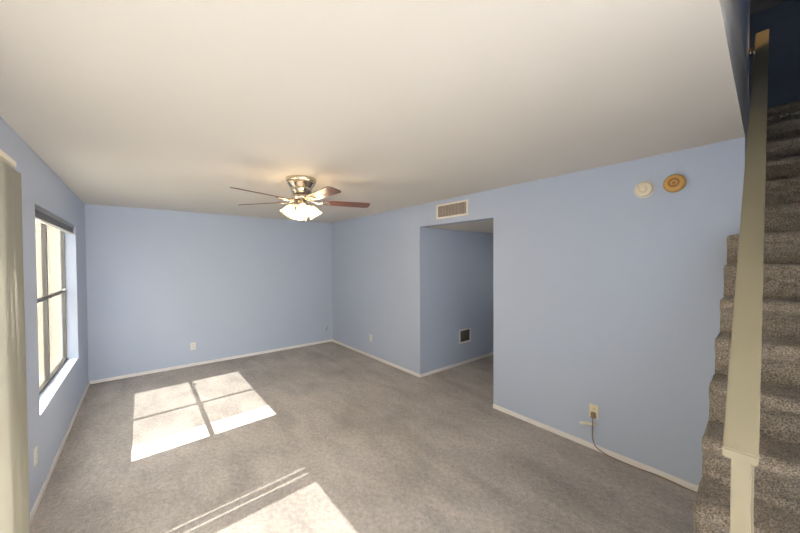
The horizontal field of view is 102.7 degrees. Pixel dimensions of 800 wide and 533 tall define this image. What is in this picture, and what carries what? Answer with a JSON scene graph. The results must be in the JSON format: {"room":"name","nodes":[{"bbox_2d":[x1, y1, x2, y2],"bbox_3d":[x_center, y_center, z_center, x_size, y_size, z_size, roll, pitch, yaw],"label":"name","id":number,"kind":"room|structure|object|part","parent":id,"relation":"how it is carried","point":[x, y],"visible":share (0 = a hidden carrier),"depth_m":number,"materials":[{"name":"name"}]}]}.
{"room":"empty living room","nodes":[
{"label":"empty living room","id":0,"kind":"room"},
{"bbox_2d":[0,116,88,511],"bbox_3d":[-1.570,0.420,0.926,0.130,2.440,8.607,-1,1,-39],"label":"wall","id":1,"kind":"structure","parent":0,"point":[41,186],"depth_m":2.49,"materials":[{"name":"blue paint"}]},
{"bbox_2d":[0,149,29,532],"bbox_3d":[-1.250,0.550,0.733,0.121,2.084,2.161,-1,1,-39],"label":"vertical blinds","id":2,"kind":"object","parent":1,"relation":"attached to","point":[14,470],"visible":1,"depth_m":1.46,"materials":[{"name":"beige plastic"}]},
{"bbox_2d":[33,445,37,466],"bbox_3d":[-2.470,1.284,2.170,0.009,0.116,0.072,-1,1,-39],"label":"wall outlet","id":3,"kind":"object","parent":1,"relation":"attached to","point":[35,448],"visible":1,"depth_m":2.16,"materials":[{"name":"white plastic"}]},
{"bbox_2d":[35,221,66,394],"bbox_3d":[-3.220,0.306,2.910,0.062,1.520,1.800,-1,1,-39],"label":"window","id":4,"kind":"structure","parent":1,"relation":"in","point":[50,263],"depth_m":3.15,"materials":[{"name":"glass"}]},
{"bbox_3d":[-3.219,0.281,2.911,0.022,0.030,1.760,-1,1,-39],"label":"sash rail","id":5,"kind":"part","parent":4,"relation":"part of","materials":[{"name":"grey metal"}]},
{"bbox_2d":[35,205,73,233],"bbox_3d":[-3.169,-0.144,2.947,0.056,0.619,1.770,-1,1,-39],"label":"window blind","id":6,"kind":"object","parent":4,"relation":"attached to","point":[43,216],"visible":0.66,"depth_m":2.78,"materials":[{"name":"grey plastic"}]},
{"bbox_3d":[-3.174,-0.365,2.940,0.032,0.011,1.760,-1,1,-39],"label":"rail","id":7,"kind":"part","parent":6,"relation":"part of","materials":[{"name":"white"}]},
{"bbox_2d":[39,358,77,415],"bbox_3d":[-3.174,1.062,2.957,0.091,0.006,1.798,-1,1,-39],"label":"window sill","id":8,"kind":"structure","parent":1,"relation":"attached to","point":[47,394],"depth_m":2.87,"materials":[{"name":"white paint"}]},
{"bbox_2d":[30,381,89,523],"bbox_3d":[-3.064,1.593,2.914,0.013,0.044,3.634,-1,1,-39],"label":"baseboard","id":9,"kind":"structure","parent":1,"relation":"attached to","point":[38,499],"depth_m":2.59,"materials":[{"name":"white wood"}]},
{"bbox_2d":[85,204,331,380],"bbox_3d":[-2.857,0.351,5.497,3.879,2.440,0.120,-1,1,-39],"label":"wall","id":10,"kind":"structure","parent":0,"point":[159,283],"depth_m":5.11,"materials":[{"name":"blue paint"}]},
{"bbox_2d":[190,342,195,349],"bbox_3d":[-3.287,1.264,5.078,0.072,0.116,0.009,-1,1,-39],"label":"wall outlet","id":11,"kind":"object","parent":10,"relation":"attached to","point":[193,344],"visible":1,"depth_m":5.08,"materials":[{"name":"white plastic"}]},
{"bbox_2d":[88,339,331,383],"bbox_3d":[-2.804,1.550,5.468,3.629,0.044,0.013,-1,1,-39],"label":"baseboard","id":12,"kind":"structure","parent":10,"relation":"attached to","point":[330,340],"depth_m":5.12,"materials":[{"name":"white wood"}]},
{"bbox_2d":[30,342,696,532],"bbox_3d":[0.995,1.652,3.015,6.710,0.120,8.807,-1,1,-39],"label":"floor","id":13,"kind":"structure","parent":0,"point":[328,437],"depth_m":2.61,"materials":[{"name":"grey carpet"}]},
{"bbox_2d":[591,411,696,492],"bbox_3d":[1.921,1.432,2.471,0.028,0.327,0.816,-1,1,-39],"label":"power cord","id":14,"kind":"object","parent":13,"relation":"on","point":[592,413],"visible":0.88,"depth_m":2.58,"materials":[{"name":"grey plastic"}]},
{"bbox_2d":[693,100,799,532],"bbox_3d":[2.212,0.180,1.467,3.166,2.902,1.072,-1,1,-41],"label":"staircase","id":15,"kind":"structure","parent":13,"relation":"on","point":[777,474],"depth_m":1.46,"materials":[{"name":"carpet"}]},
{"bbox_2d":[722,29,768,532],"bbox_3d":[1.740,-0.130,1.586,2.320,3.104,0.095,-1,1,-41],"label":"handrail","id":16,"kind":"object","parent":15,"relation":"on","point":[741,432],"visible":0.98,"depth_m":1.03,"materials":[{"name":"beige paint"}]},
{"bbox_3d":[0.921,0.951,0.868,0.080,0.975,0.036,-1,1,-41],"label":"newel post","id":17,"kind":"part","parent":16,"relation":"part of","materials":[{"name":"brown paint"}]},
{"bbox_2d":[0,0,746,222],"bbox_3d":[-0.148,-1.046,2.059,3.949,0.440,8.807,-1,1,-39],"label":"ceiling","id":18,"kind":"structure","parent":0,"point":[173,105],"depth_m":1.50,"materials":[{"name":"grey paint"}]},
{"bbox_2d":[230,175,369,221],"bbox_3d":[-0.910,-0.631,3.025,1.305,0.415,1.252,-1,1,-39],"label":"ceiling fan","id":19,"kind":"object","parent":18,"relation":"hanging from","point":[301,186],"visible":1,"depth_m":2.98,"materials":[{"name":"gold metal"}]},
{"bbox_3d":[-1.176,-0.616,2.691,0.130,0.006,0.475,14,8,31],"label":"fan blade","id":20,"kind":"part","parent":19,"relation":"part of","materials":[{"name":"brown wood"}]},
{"bbox_3d":[-1.368,-0.623,3.168,0.475,0.006,0.130,0,13,14],"label":"fan blade","id":21,"kind":"part","parent":19,"relation":"part of","materials":[{"name":"wood"}]},
{"bbox_3d":[-1.063,-0.519,3.010,0.136,0.142,0.137,-1,1,-39],"label":"lamp shade","id":22,"kind":"part","parent":19,"relation":"part of","materials":[{"name":"white glass"}]},
{"bbox_3d":[-0.997,-0.522,3.184,0.137,0.142,0.136,-1,1,-39],"label":"lamp shade","id":23,"kind":"part","parent":19,"relation":"part of","materials":[{"name":"white glass"}]},
{"bbox_3d":[-0.890,-0.518,2.943,0.137,0.142,0.136,-1,1,-39],"label":"lamp shade","id":24,"kind":"part","parent":19,"relation":"part of","materials":[{"name":"white glass"}]},
{"bbox_3d":[-0.823,-0.522,3.117,0.136,0.142,0.137,-1,1,-39],"label":"lamp shade","id":25,"kind":"part","parent":19,"relation":"part of","materials":[{"name":"white glass"}]},
{"bbox_3d":[-0.663,-0.620,2.727,0.130,0.006,0.475,14,-9,-39],"label":"fan blade","id":26,"kind":"part","parent":19,"relation":"part of","materials":[{"name":"wood"}]},
{"bbox_3d":[-0.538,-0.628,3.225,0.475,0.006,0.130,-1,-11,-22],"label":"fan blade","id":27,"kind":"part","parent":19,"relation":"part of","materials":[{"name":"brown wood"}]},
{"bbox_2d":[426,228,492,371],"bbox_3d":[1.405,0.386,5.484,2.731,2.327,0.100,-1,1,-39],"label":"wall","id":28,"kind":"structure","parent":0,"point":[459,264],"depth_m":5.01,"materials":[{"name":"blue paint"}]},
{"bbox_2d":[420,352,492,376],"bbox_3d":[1.361,1.529,5.390,2.751,0.044,0.013,-1,1,-39],"label":"baseboard","id":29,"kind":"structure","parent":28,"relation":"attached to","point":[491,353],"depth_m":4.96,"materials":[{"name":"white wood"}]},
{"bbox_2d":[459,328,470,343],"bbox_3d":[1.044,1.109,5.129,0.280,0.224,0.012,-1,1,-39],"label":"air vent","id":30,"kind":"object","parent":28,"relation":"in","point":[464,334],"visible":1,"depth_m":5.13,"materials":[{"name":"white"}]},
{"bbox_2d":[426,219,492,232],"bbox_3d":[2.100,-0.617,4.602,2.730,0.100,2.327,-1,1,-39],"label":"ceiling","id":31,"kind":"structure","parent":0,"point":[486,226],"depth_m":4.48,"materials":[{"name":"grey paint"}]},
{"bbox_2d":[331,137,746,485],"bbox_3d":[0.464,0.352,4.380,0.120,2.440,5.794,-1,1,-39],"label":"wall","id":32,"kind":"structure","parent":0,"point":[606,296],"depth_m":2.77,"materials":[{"name":"blue paint"}]},
{"bbox_2d":[436,199,467,218],"bbox_3d":[0.648,-0.713,4.023,0.012,0.184,0.524,-1,1,-39],"label":"air vent","id":33,"kind":"object","parent":32,"relation":"in","point":[458,208],"visible":1,"depth_m":4.01,"materials":[{"name":"beige metal"}]},
{"bbox_2d":[332,339,698,491],"bbox_3d":[0.396,1.551,4.386,0.013,0.044,5.694,-1,1,-39],"label":"baseboard","id":34,"kind":"structure","parent":32,"relation":"attached to","point":[632,462],"depth_m":2.87,"materials":[{"name":"white wood"}]},
{"bbox_2d":[579,421,595,425],"bbox_3d":[1.645,1.381,2.813,0.142,0.048,0.034,1,1,42],"label":"cable","id":35,"kind":"object","parent":32,"relation":"attached to","point":[580,422],"visible":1,"depth_m":2.81,"materials":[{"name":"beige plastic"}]},
{"bbox_2d":[589,403,598,418],"bbox_3d":[1.688,1.260,2.785,0.009,0.116,0.072,-1,1,-39],"label":"wall outlet","id":36,"kind":"object","parent":32,"relation":"attached to","point":[594,408],"visible":0.99,"depth_m":2.78,"materials":[{"name":"beige plastic"}]},
{"bbox_2d":[634,181,654,197],"bbox_3d":[1.885,-0.597,2.471,0.043,0.134,0.134,-1,1,-39],"label":"smoke detector","id":37,"kind":"object","parent":32,"relation":"attached to","point":[644,189],"visible":1,"depth_m":2.46,"materials":[{"name":"white plastic"}]},
{"bbox_2d":[663,174,686,191],"bbox_3d":[1.998,-0.608,2.330,0.044,0.132,0.132,-1,1,-39],"label":"smoke detector","id":38,"kind":"object","parent":32,"relation":"attached to","point":[675,182],"visible":1,"depth_m":2.31,"materials":[{"name":"brown plastic"}]},
{"bbox_2d":[721,0,749,140],"bbox_3d":[1.784,-1.016,1.744,3.000,5.250,0.100,-1,1,-41],"label":"wall","id":39,"kind":"structure","parent":0,"point":[744,5],"depth_m":1.89,"materials":[{"name":"blue paint"}]},
{"bbox_2d":[750,0,787,14],"bbox_3d":[2.330,-3.723,3.457,6.292,0.100,4.393,-1,1,-39],"label":"ceiling","id":40,"kind":"structure","parent":0,"point":[756,6],"depth_m":4.52,"materials":[{"name":"grey paint"}]},
{"bbox_2d":[749,0,799,107],"bbox_3d":[3.203,-2.506,4.314,3.894,2.370,4.181,-1,1,-39],"label":"wall","id":41,"kind":"structure","parent":0,"point":[782,20],"depth_m":4.51,"materials":[{"name":"blue paint"}]},
{"bbox_2d":[767,111,799,119],"bbox_3d":[3.251,-1.268,4.284,3.688,0.095,4.105,-1,1,-39],"label":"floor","id":42,"kind":"structure","parent":0,"point":[797,112],"depth_m":2.54,"materials":[{"name":"grey carpet"}]}
]}

